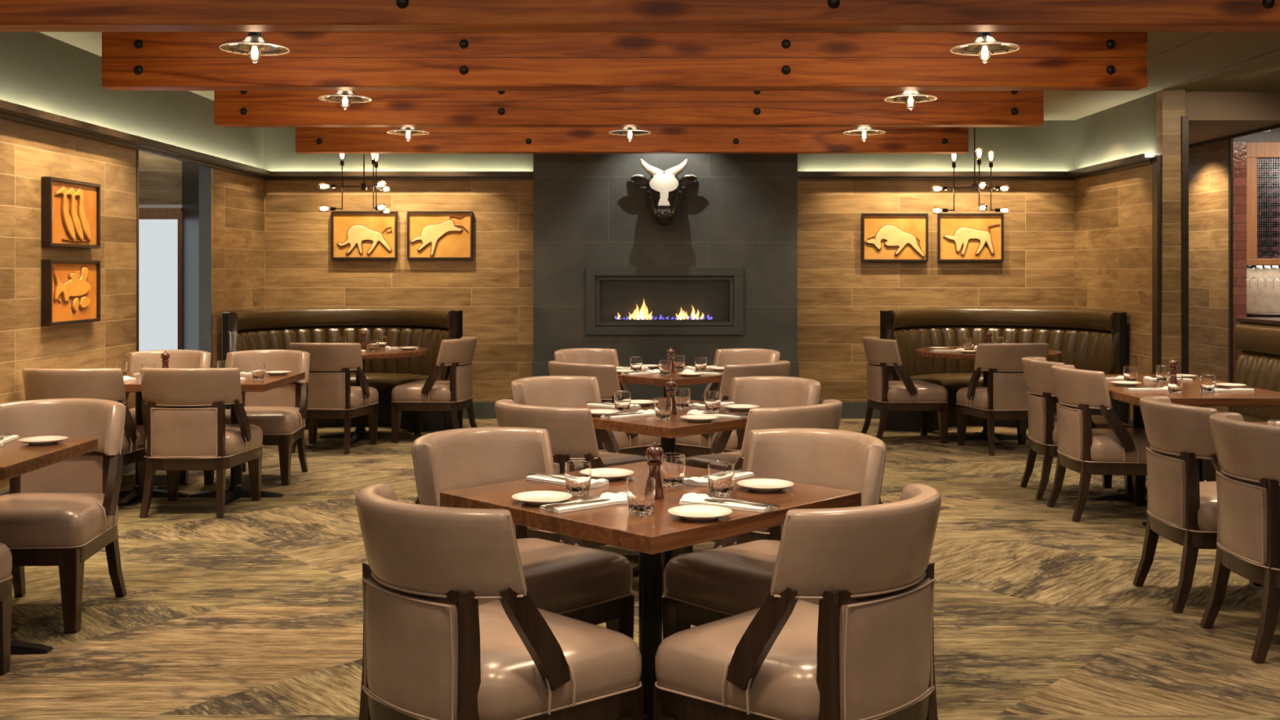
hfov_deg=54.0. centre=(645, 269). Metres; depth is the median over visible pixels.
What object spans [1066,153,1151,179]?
trim
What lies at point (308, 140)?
ceiling beam
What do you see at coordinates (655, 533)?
dining table
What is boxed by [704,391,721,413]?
tumbler
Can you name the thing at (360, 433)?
round table
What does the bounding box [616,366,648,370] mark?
napkin
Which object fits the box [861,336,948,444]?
dining chair
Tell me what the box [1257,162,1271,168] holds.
wine bottle
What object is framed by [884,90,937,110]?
pendant lamp
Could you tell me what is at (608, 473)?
bread plate
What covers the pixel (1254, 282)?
wine glass
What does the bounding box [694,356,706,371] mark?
tumbler
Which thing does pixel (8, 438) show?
napkin
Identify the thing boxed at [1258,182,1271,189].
wine bottle
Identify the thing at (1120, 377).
napkin
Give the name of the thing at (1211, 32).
trim
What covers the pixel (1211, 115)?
ceiling
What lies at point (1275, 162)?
wine bottle
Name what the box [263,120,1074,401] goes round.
wall
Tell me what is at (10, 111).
trim
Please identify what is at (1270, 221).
wine bottle
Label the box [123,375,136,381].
napkin
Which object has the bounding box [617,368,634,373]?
bread plate
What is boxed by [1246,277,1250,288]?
wine glass
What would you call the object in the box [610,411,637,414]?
fork
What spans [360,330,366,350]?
pepper mill
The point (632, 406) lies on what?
napkin
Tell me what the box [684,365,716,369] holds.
napkin
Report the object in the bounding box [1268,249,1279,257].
wine bottle
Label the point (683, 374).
bread plate
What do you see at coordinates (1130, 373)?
tumbler
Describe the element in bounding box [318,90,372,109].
pendant lamp
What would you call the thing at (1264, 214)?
wine bottle
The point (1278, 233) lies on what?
wine bottle
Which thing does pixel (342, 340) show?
tumbler
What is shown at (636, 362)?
tumbler
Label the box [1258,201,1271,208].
wine bottle
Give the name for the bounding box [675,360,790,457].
dining chair
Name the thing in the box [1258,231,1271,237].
wine bottle
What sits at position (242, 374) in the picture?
napkin
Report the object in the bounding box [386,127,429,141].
pendant lamp
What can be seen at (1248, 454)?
dining chair
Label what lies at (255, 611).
floor
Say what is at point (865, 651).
dining chair
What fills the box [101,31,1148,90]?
ceiling beam
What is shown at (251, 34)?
socket
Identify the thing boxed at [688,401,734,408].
napkin
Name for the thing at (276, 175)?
trim
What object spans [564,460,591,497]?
tumbler
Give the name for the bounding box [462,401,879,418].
baseboard
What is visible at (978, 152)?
chandelier
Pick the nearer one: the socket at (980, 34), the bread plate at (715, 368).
the socket at (980, 34)
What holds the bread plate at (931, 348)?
on the round table at (922, 352)
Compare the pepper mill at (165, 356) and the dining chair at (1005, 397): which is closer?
the pepper mill at (165, 356)
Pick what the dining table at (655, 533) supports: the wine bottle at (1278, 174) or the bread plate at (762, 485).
the bread plate at (762, 485)
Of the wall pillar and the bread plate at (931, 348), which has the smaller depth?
the wall pillar
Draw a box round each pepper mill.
[160,351,169,368]
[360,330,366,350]
[645,442,664,499]
[665,378,677,413]
[666,347,675,373]
[986,330,992,343]
[1168,358,1177,374]
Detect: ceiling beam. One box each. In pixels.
[0,0,1279,31]
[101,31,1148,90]
[213,90,1044,127]
[295,127,968,153]
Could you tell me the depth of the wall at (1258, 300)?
12.05 m
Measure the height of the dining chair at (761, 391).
0.869 m
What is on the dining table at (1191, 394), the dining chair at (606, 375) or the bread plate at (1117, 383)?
the bread plate at (1117, 383)
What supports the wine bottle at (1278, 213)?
in the wine cabinet
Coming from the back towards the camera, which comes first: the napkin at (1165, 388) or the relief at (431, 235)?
the relief at (431, 235)
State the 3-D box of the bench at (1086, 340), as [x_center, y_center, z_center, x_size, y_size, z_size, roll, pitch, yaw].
[3.239,0.895,11.427,2.069,1.069,1.081,0,0,17]
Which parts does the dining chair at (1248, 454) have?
leg, panel, rail, backrest, seat rail, leg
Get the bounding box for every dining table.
[0,438,97,654]
[118,372,305,505]
[440,460,861,719]
[573,399,766,577]
[616,365,723,396]
[1091,374,1279,526]
[1249,422,1279,426]
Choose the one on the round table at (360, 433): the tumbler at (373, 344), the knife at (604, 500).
the tumbler at (373, 344)
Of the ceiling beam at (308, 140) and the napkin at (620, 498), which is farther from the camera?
the ceiling beam at (308, 140)
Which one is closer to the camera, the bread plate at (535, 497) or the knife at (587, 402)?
the bread plate at (535, 497)
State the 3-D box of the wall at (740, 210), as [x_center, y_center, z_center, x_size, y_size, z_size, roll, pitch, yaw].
[0.190,-0.005,12.000,2.500,2.870,0.200,0,0,0]
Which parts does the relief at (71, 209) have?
panel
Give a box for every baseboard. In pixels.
[0,462,135,495]
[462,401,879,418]
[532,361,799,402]
[1126,417,1133,426]
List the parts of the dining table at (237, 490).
post, post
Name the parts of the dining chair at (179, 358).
seat, backrest, leg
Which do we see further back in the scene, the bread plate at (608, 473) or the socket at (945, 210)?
the socket at (945, 210)
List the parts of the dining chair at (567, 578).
backrest, leg, seat, seat rail, leg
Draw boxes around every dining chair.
[0,398,126,633]
[0,542,13,675]
[22,368,146,502]
[124,349,211,485]
[139,368,262,517]
[204,349,310,485]
[288,342,378,453]
[355,483,643,719]
[391,336,476,443]
[412,426,634,639]
[494,399,665,595]
[511,375,648,466]
[547,360,660,457]
[554,347,632,402]
[653,483,941,719]
[662,427,886,639]
[671,399,843,557]
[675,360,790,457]
[685,376,821,469]
[700,348,780,401]
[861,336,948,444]
[955,342,1048,455]
[1019,356,1133,502]
[1047,364,1148,522]
[1132,395,1261,613]
[1200,412,1279,663]
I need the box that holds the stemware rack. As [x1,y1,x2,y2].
[1246,265,1279,267]
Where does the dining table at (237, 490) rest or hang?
on the floor
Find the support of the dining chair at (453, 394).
on the floor
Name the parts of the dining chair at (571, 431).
panel, backrest, rail, leg, seat rail, leg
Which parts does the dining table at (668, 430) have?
post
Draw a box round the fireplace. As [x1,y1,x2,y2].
[586,266,743,334]
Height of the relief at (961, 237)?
0.465 m
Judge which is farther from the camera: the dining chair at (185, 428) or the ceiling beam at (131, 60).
the dining chair at (185, 428)
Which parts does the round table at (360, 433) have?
post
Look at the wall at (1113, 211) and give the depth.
10.95 m
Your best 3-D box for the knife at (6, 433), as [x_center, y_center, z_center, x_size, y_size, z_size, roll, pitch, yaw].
[-2.576,0.664,4.997,0.018,0.005,0.227,0,0,-6]
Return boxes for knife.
[0,432,9,436]
[527,471,564,479]
[544,498,611,508]
[586,401,614,405]
[604,412,643,416]
[623,371,648,373]
[702,467,746,478]
[706,412,747,415]
[709,497,780,506]
[1122,386,1163,388]
[1216,386,1253,388]
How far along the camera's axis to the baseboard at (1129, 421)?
10.66 m
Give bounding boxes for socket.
[248,31,261,37]
[330,184,336,188]
[371,159,375,164]
[942,186,948,190]
[942,208,948,212]
[951,162,955,168]
[977,31,991,37]
[977,160,981,164]
[995,208,1000,212]
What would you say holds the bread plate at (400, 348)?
on the round table at (360, 433)
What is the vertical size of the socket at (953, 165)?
0.045 m
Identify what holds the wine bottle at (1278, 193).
in the wine cabinet
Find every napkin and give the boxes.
[0,435,19,446]
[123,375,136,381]
[240,372,252,376]
[385,346,418,349]
[525,475,608,488]
[539,492,627,513]
[586,403,640,409]
[600,408,655,419]
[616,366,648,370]
[621,368,660,375]
[679,492,777,512]
[682,368,723,375]
[683,471,754,486]
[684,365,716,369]
[686,409,747,418]
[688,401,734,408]
[929,347,964,351]
[1106,375,1124,380]
[1123,386,1168,391]
[1142,376,1192,381]
[1200,388,1254,391]
[1267,421,1279,424]
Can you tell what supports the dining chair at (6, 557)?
on the floor
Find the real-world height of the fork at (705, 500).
0.006 m
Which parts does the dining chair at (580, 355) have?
backrest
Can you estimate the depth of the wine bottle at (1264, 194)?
11.88 m
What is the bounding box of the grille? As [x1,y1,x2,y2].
[1257,157,1279,258]
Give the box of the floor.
[0,418,1279,719]
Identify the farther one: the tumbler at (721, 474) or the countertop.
the countertop
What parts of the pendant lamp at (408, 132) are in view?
lamp shade, bulb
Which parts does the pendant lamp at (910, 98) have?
bulb, lamp shade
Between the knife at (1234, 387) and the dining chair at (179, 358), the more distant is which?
the dining chair at (179, 358)
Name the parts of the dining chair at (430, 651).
leg, panel, rail, backrest, leg, seat rail, seat, leg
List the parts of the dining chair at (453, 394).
leg, leg, seat, seat rail, leg, backrest, rail, panel, leg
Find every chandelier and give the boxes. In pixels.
[317,153,391,214]
[930,127,1009,214]
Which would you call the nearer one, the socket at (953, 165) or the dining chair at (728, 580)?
the dining chair at (728, 580)
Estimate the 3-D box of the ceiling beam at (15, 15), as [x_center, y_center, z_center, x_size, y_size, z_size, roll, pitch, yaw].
[-0.113,-1.220,5.194,5.711,0.440,0.182,0,0,0]
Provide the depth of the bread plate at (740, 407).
6.15 m
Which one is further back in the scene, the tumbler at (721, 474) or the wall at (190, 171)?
the wall at (190, 171)
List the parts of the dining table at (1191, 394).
post, post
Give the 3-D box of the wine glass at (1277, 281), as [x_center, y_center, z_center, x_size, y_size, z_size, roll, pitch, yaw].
[5.974,0.078,11.880,0.076,0.205,0.076,0,0,0]
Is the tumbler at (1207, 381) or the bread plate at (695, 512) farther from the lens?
the tumbler at (1207, 381)
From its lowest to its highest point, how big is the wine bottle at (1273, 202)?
0.063 m
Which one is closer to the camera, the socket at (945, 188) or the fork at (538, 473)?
the fork at (538, 473)
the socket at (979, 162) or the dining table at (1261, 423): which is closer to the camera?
the dining table at (1261, 423)
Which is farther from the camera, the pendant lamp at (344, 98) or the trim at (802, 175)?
the trim at (802, 175)
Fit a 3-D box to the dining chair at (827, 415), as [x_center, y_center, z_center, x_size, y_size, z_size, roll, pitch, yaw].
[0.534,1.001,5.506,0.608,0.869,0.652,0,0,-45]
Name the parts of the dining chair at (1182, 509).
leg, panel, rail, backrest, seat rail, leg, seat, leg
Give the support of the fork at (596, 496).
on the napkin at (620, 498)
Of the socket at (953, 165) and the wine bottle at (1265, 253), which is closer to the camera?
the socket at (953, 165)
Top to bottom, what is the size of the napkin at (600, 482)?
0.024 m
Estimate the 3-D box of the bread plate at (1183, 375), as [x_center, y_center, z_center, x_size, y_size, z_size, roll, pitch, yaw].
[3.380,0.670,7.910,0.177,0.019,0.177,0,0,0]
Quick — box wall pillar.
[1156,89,1185,373]
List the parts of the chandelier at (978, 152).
bulb, bulb, bulb, arm, stem, arm, bulb, bulb, bulb, arm, bulb, bulb, bulb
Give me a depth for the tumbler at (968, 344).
10.41 m
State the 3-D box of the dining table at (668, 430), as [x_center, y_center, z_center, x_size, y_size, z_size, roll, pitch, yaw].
[0.110,1.055,6.060,0.914,0.750,0.914,0,0,-45]
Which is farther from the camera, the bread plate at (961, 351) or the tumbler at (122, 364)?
the bread plate at (961, 351)
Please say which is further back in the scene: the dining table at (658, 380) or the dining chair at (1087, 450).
the dining table at (658, 380)
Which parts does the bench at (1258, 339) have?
seat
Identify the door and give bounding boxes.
[138,208,182,351]
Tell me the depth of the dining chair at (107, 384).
7.26 m
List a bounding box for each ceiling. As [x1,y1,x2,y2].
[39,31,1279,119]
[1185,91,1279,144]
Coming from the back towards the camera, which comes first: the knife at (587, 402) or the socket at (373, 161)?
the socket at (373, 161)
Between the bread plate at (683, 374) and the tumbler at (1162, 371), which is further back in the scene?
the bread plate at (683, 374)
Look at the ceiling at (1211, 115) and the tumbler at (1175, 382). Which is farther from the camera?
the ceiling at (1211, 115)
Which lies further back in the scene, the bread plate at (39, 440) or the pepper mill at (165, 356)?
the pepper mill at (165, 356)
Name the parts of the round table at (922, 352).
post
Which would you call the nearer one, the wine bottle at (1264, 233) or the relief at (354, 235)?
the wine bottle at (1264, 233)
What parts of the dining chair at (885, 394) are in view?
leg, panel, rail, leg, backrest, seat rail, seat, leg, leg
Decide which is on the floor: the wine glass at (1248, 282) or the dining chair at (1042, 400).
the dining chair at (1042, 400)
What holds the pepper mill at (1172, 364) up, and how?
on the dining table at (1191, 394)
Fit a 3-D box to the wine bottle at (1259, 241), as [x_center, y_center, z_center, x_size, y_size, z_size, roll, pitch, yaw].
[5.869,-0.248,11.901,0.063,0.063,0.209,0,0,0]
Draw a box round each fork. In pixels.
[537,472,564,475]
[545,495,600,506]
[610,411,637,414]
[702,412,740,415]
[703,498,768,506]
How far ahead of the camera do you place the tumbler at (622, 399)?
5.98 m
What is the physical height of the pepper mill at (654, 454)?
0.166 m
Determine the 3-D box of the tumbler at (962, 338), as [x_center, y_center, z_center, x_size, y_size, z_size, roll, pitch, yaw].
[2.776,0.631,10.867,0.081,0.098,0.081,0,0,11]
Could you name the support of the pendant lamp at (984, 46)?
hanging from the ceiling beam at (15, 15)
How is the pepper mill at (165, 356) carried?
on the dining table at (237, 490)
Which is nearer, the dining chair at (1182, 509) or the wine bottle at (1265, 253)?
the dining chair at (1182, 509)
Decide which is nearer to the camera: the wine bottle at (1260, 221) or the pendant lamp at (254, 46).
the pendant lamp at (254, 46)
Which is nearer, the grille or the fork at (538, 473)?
the fork at (538, 473)
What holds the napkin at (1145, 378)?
on the dining table at (1191, 394)
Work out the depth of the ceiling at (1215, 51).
8.90 m
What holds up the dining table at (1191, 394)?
on the floor
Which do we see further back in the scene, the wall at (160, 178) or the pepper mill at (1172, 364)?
the wall at (160, 178)
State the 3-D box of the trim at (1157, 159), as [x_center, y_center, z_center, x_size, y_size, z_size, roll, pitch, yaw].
[4.112,0.255,10.110,0.035,2.350,0.100,0,0,0]
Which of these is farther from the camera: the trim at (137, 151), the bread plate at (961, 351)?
the bread plate at (961, 351)
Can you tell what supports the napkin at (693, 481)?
on the dining table at (655, 533)
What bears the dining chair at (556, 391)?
on the floor
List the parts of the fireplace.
frame, glass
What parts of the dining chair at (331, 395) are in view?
leg, leg, backrest, panel, rail, seat rail, leg, seat, leg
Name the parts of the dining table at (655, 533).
post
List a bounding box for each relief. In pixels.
[41,176,100,248]
[41,259,100,325]
[330,211,397,259]
[407,211,473,259]
[861,213,928,261]
[937,213,1004,261]
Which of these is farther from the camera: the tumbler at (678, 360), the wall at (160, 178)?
the wall at (160, 178)
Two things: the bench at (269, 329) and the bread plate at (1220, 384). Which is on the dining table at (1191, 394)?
the bread plate at (1220, 384)
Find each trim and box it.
[0,99,271,179]
[136,150,138,351]
[199,164,212,368]
[262,171,533,180]
[797,171,1075,180]
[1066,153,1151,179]
[1147,31,1213,59]
[1151,155,1161,374]
[1162,48,1279,89]
[1181,115,1188,373]
[1188,124,1279,411]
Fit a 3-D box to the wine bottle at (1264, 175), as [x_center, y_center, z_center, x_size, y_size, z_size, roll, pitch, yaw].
[5.869,-0.892,11.901,0.063,0.063,0.209,0,0,0]
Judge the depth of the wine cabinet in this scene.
11.75 m
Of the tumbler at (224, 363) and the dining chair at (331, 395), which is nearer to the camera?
the tumbler at (224, 363)
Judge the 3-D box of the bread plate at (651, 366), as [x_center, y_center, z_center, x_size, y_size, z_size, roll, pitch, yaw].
[0.017,0.670,8.712,0.177,0.019,0.177,0,0,-45]
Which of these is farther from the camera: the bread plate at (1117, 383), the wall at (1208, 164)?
the wall at (1208, 164)
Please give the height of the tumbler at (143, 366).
0.098 m
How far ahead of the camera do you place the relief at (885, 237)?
12.07 m
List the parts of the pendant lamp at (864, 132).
bulb, lamp shade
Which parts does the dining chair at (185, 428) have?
leg, leg, rail, panel, backrest, seat, seat rail, leg, leg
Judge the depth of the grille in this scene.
11.78 m
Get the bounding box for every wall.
[0,31,263,493]
[138,151,182,204]
[182,160,199,350]
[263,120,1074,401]
[533,153,797,361]
[1074,92,1156,419]
[1188,139,1228,411]
[1246,267,1279,312]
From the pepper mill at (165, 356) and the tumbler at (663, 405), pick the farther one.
the pepper mill at (165, 356)
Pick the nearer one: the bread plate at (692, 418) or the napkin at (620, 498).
the napkin at (620, 498)
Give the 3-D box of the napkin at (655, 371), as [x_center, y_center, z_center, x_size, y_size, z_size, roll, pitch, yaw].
[-0.021,0.667,8.232,0.280,0.024,0.140,0,0,-40]
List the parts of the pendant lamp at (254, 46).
lamp shade, bulb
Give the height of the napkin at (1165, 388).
0.024 m
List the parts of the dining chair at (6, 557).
seat rail, seat, leg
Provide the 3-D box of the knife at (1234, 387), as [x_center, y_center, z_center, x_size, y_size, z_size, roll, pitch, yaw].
[3.326,0.664,7.096,0.227,0.005,0.018,0,0,-9]
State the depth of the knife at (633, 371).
8.17 m
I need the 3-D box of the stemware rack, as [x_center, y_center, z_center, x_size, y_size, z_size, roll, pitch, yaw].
[6.123,-0.031,11.880,0.995,0.025,0.220,0,0,0]
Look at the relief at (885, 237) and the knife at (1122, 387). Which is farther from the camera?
the relief at (885, 237)
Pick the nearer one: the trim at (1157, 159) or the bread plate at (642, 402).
the bread plate at (642, 402)
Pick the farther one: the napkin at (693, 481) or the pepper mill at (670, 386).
the pepper mill at (670, 386)
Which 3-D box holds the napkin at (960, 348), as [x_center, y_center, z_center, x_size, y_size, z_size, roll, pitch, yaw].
[2.540,0.667,10.553,0.280,0.024,0.140,0,0,-6]
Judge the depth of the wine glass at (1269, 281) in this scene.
11.85 m
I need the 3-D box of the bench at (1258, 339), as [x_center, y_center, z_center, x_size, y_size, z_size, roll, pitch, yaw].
[3.955,0.877,5.920,0.770,1.105,5.440,0,0,0]
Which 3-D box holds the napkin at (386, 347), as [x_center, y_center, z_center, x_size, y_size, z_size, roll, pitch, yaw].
[-2.112,0.667,10.882,0.280,0.024,0.140,0,0,-22]
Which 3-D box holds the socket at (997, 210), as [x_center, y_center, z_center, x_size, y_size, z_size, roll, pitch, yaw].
[3.130,-0.531,11.170,0.045,0.033,0.034,0,0,-27]
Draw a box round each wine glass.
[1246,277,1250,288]
[1249,267,1257,288]
[1257,267,1266,288]
[1265,267,1274,288]
[1273,267,1279,288]
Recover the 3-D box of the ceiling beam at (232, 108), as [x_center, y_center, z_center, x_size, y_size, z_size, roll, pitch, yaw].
[-0.113,-1.220,8.719,5.711,0.440,0.182,0,0,0]
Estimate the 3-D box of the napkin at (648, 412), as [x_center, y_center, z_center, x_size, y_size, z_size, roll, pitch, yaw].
[-0.069,0.667,5.842,0.280,0.024,0.140,0,0,-40]
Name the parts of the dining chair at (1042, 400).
leg, panel, rail, backrest, seat rail, leg, seat, leg, leg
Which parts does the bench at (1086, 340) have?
panel, seat, panel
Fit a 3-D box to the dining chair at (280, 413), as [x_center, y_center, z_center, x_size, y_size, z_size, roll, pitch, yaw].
[-2.639,1.001,8.640,0.608,0.869,0.652,0,0,2]
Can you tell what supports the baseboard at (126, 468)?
attached to the wall at (28, 153)
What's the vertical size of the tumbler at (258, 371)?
0.098 m
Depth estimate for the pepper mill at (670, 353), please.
8.33 m
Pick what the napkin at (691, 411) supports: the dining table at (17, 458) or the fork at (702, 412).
the fork at (702, 412)
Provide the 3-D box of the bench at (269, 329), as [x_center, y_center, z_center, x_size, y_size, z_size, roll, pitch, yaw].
[-2.751,0.894,11.440,2.047,1.072,1.065,0,0,-16]
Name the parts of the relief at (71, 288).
panel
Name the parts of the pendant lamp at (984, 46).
lamp shade, bulb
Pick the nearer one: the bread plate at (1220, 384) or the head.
the bread plate at (1220, 384)
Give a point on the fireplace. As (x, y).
(620, 300)
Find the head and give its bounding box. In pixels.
[631,159,697,226]
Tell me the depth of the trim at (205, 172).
10.62 m
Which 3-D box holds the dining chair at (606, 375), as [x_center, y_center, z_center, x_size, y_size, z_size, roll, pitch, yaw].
[-0.282,1.001,7.896,0.652,0.869,0.608,0,0,-45]
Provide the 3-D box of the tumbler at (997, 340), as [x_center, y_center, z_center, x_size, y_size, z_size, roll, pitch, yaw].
[3.055,0.631,10.836,0.081,0.098,0.081,0,0,-17]
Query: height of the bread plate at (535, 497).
0.019 m
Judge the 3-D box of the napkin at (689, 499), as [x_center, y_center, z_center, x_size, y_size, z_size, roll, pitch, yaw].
[0.235,0.667,3.632,0.280,0.024,0.140,0,0,31]
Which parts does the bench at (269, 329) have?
panel, seat, panel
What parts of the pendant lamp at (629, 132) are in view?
lamp shade, bulb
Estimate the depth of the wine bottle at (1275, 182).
11.88 m
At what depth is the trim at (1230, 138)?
11.27 m
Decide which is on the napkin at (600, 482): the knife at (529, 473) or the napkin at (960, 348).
the knife at (529, 473)
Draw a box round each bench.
[222,307,462,431]
[880,307,1126,431]
[1202,317,1279,481]
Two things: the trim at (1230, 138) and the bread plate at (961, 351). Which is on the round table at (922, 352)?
the bread plate at (961, 351)
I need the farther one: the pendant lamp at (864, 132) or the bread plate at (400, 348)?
the bread plate at (400, 348)
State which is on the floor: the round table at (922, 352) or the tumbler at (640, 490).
the round table at (922, 352)
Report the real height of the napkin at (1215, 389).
0.024 m
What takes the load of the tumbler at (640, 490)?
on the dining table at (655, 533)
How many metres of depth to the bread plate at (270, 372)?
8.15 m
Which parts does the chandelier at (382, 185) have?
bulb, bulb, bulb, arm, stem, arm, bulb, arm, bulb, bulb, bulb, bulb, bulb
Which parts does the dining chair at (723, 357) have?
backrest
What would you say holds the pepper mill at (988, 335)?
on the round table at (922, 352)
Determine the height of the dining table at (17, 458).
0.750 m
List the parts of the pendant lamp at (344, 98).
lamp shade, bulb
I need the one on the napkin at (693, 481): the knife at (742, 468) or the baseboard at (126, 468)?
the knife at (742, 468)
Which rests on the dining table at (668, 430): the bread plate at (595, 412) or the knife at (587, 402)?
the bread plate at (595, 412)
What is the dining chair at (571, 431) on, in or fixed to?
on the floor
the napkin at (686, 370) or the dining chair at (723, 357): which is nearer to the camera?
the napkin at (686, 370)
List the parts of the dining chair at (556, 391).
backrest, seat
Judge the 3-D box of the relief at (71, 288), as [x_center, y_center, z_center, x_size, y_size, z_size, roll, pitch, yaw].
[-3.639,0.138,7.985,0.058,0.405,0.700,0,0,0]
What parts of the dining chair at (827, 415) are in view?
leg, seat rail, seat, backrest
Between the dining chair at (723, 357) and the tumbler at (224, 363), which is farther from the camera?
the dining chair at (723, 357)
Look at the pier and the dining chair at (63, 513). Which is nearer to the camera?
the dining chair at (63, 513)
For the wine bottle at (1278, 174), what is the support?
in the wine cabinet
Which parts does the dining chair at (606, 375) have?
backrest, leg, seat rail, seat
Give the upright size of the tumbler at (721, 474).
0.098 m
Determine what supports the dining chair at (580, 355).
on the floor
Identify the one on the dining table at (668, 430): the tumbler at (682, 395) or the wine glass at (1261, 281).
the tumbler at (682, 395)
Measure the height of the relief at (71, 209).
0.425 m
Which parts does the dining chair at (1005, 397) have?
leg, seat, leg, seat rail, rail, panel, backrest, leg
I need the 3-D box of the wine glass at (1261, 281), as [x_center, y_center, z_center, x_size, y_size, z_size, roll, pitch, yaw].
[5.824,0.078,11.880,0.076,0.205,0.076,0,0,0]
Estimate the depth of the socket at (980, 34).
5.97 m
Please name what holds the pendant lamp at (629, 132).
hanging from the ceiling at (1215, 51)
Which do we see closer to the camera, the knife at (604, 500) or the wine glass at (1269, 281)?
the knife at (604, 500)
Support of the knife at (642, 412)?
on the napkin at (648, 412)
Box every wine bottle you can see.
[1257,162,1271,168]
[1257,172,1271,179]
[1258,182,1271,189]
[1258,191,1271,199]
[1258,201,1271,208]
[1258,211,1271,217]
[1258,221,1271,227]
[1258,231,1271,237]
[1258,240,1271,246]
[1258,249,1271,257]
[1267,162,1279,168]
[1267,172,1279,179]
[1267,191,1279,199]
[1268,182,1279,189]
[1268,201,1279,208]
[1268,211,1279,217]
[1268,221,1279,227]
[1268,231,1279,237]
[1268,240,1279,246]
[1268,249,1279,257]
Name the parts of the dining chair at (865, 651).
leg, seat, seat rail, leg, backrest, rail, panel, leg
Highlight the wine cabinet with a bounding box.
[1246,142,1279,265]
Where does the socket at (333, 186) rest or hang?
attached to the chandelier at (382, 185)
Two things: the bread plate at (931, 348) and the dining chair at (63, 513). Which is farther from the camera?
the bread plate at (931, 348)
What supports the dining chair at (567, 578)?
on the floor
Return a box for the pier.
[1233,142,1246,379]
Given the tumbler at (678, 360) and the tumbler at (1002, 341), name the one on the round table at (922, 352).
the tumbler at (1002, 341)
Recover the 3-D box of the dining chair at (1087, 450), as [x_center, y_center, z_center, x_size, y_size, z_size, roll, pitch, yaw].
[2.720,1.001,7.370,0.652,0.869,0.608,0,0,0]
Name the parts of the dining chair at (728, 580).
leg, seat rail, seat, leg, backrest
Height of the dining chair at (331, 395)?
0.869 m
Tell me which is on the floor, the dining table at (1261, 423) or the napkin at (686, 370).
the dining table at (1261, 423)
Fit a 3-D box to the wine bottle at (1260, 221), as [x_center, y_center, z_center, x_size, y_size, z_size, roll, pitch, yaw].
[5.869,-0.432,11.901,0.063,0.063,0.209,0,0,0]
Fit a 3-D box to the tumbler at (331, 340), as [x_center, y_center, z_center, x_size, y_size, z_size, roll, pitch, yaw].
[-2.595,0.631,10.504,0.081,0.098,0.081,0,0,-17]
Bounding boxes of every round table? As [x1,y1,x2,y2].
[320,346,427,443]
[915,346,1062,444]
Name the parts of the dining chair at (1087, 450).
leg, panel, rail, leg, backrest, seat rail, seat, leg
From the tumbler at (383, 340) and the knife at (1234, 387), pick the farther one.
the tumbler at (383, 340)
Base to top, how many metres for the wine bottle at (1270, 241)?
0.063 m
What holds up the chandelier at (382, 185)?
hanging from the ceiling at (1215, 51)
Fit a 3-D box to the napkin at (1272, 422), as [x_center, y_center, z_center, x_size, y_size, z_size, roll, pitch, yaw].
[2.915,0.667,5.558,0.280,0.024,0.140,0,0,0]
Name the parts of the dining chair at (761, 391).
seat, backrest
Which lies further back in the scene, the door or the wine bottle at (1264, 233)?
the wine bottle at (1264, 233)
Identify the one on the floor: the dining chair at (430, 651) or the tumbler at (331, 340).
the dining chair at (430, 651)
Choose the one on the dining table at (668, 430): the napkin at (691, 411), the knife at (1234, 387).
the napkin at (691, 411)
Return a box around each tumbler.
[114,360,127,376]
[141,364,155,368]
[217,360,230,368]
[251,364,265,380]
[329,339,339,342]
[337,337,346,342]
[368,339,378,351]
[377,336,387,348]
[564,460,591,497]
[613,391,631,413]
[626,475,655,515]
[630,356,642,371]
[654,396,671,420]
[658,360,671,375]
[660,453,685,487]
[673,355,684,369]
[675,387,690,408]
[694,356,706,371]
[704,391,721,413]
[707,461,734,497]
[961,337,971,348]
[964,339,973,350]
[995,337,1004,343]
[1001,340,1012,343]
[1123,365,1137,381]
[1155,365,1169,382]
[1167,374,1182,394]
[1200,373,1215,392]
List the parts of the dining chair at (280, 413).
leg, leg, seat, backrest, panel, seat rail, leg, leg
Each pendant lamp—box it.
[218,31,289,62]
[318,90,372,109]
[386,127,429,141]
[608,127,650,141]
[843,127,885,141]
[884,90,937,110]
[950,31,1019,62]
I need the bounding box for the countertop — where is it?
[1246,312,1279,317]
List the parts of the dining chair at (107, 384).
backrest, seat, seat rail, leg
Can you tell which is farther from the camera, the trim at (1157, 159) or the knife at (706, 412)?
the trim at (1157, 159)
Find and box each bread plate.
[18,435,67,444]
[265,370,291,375]
[398,346,418,350]
[511,490,572,505]
[590,408,619,416]
[591,467,634,480]
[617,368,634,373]
[630,400,654,406]
[641,364,658,368]
[667,504,732,520]
[677,372,704,377]
[680,414,719,422]
[708,366,724,371]
[723,404,759,411]
[737,478,794,492]
[927,346,948,349]
[957,350,976,353]
[1109,381,1141,386]
[1176,373,1197,377]
[1215,382,1246,387]
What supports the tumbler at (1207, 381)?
on the dining table at (1191, 394)
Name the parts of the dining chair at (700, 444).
seat rail, seat, leg, backrest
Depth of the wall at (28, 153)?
8.40 m
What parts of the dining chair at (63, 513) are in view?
leg, seat, panel, backrest, seat rail, leg, rail, leg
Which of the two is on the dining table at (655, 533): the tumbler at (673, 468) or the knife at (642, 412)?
the tumbler at (673, 468)

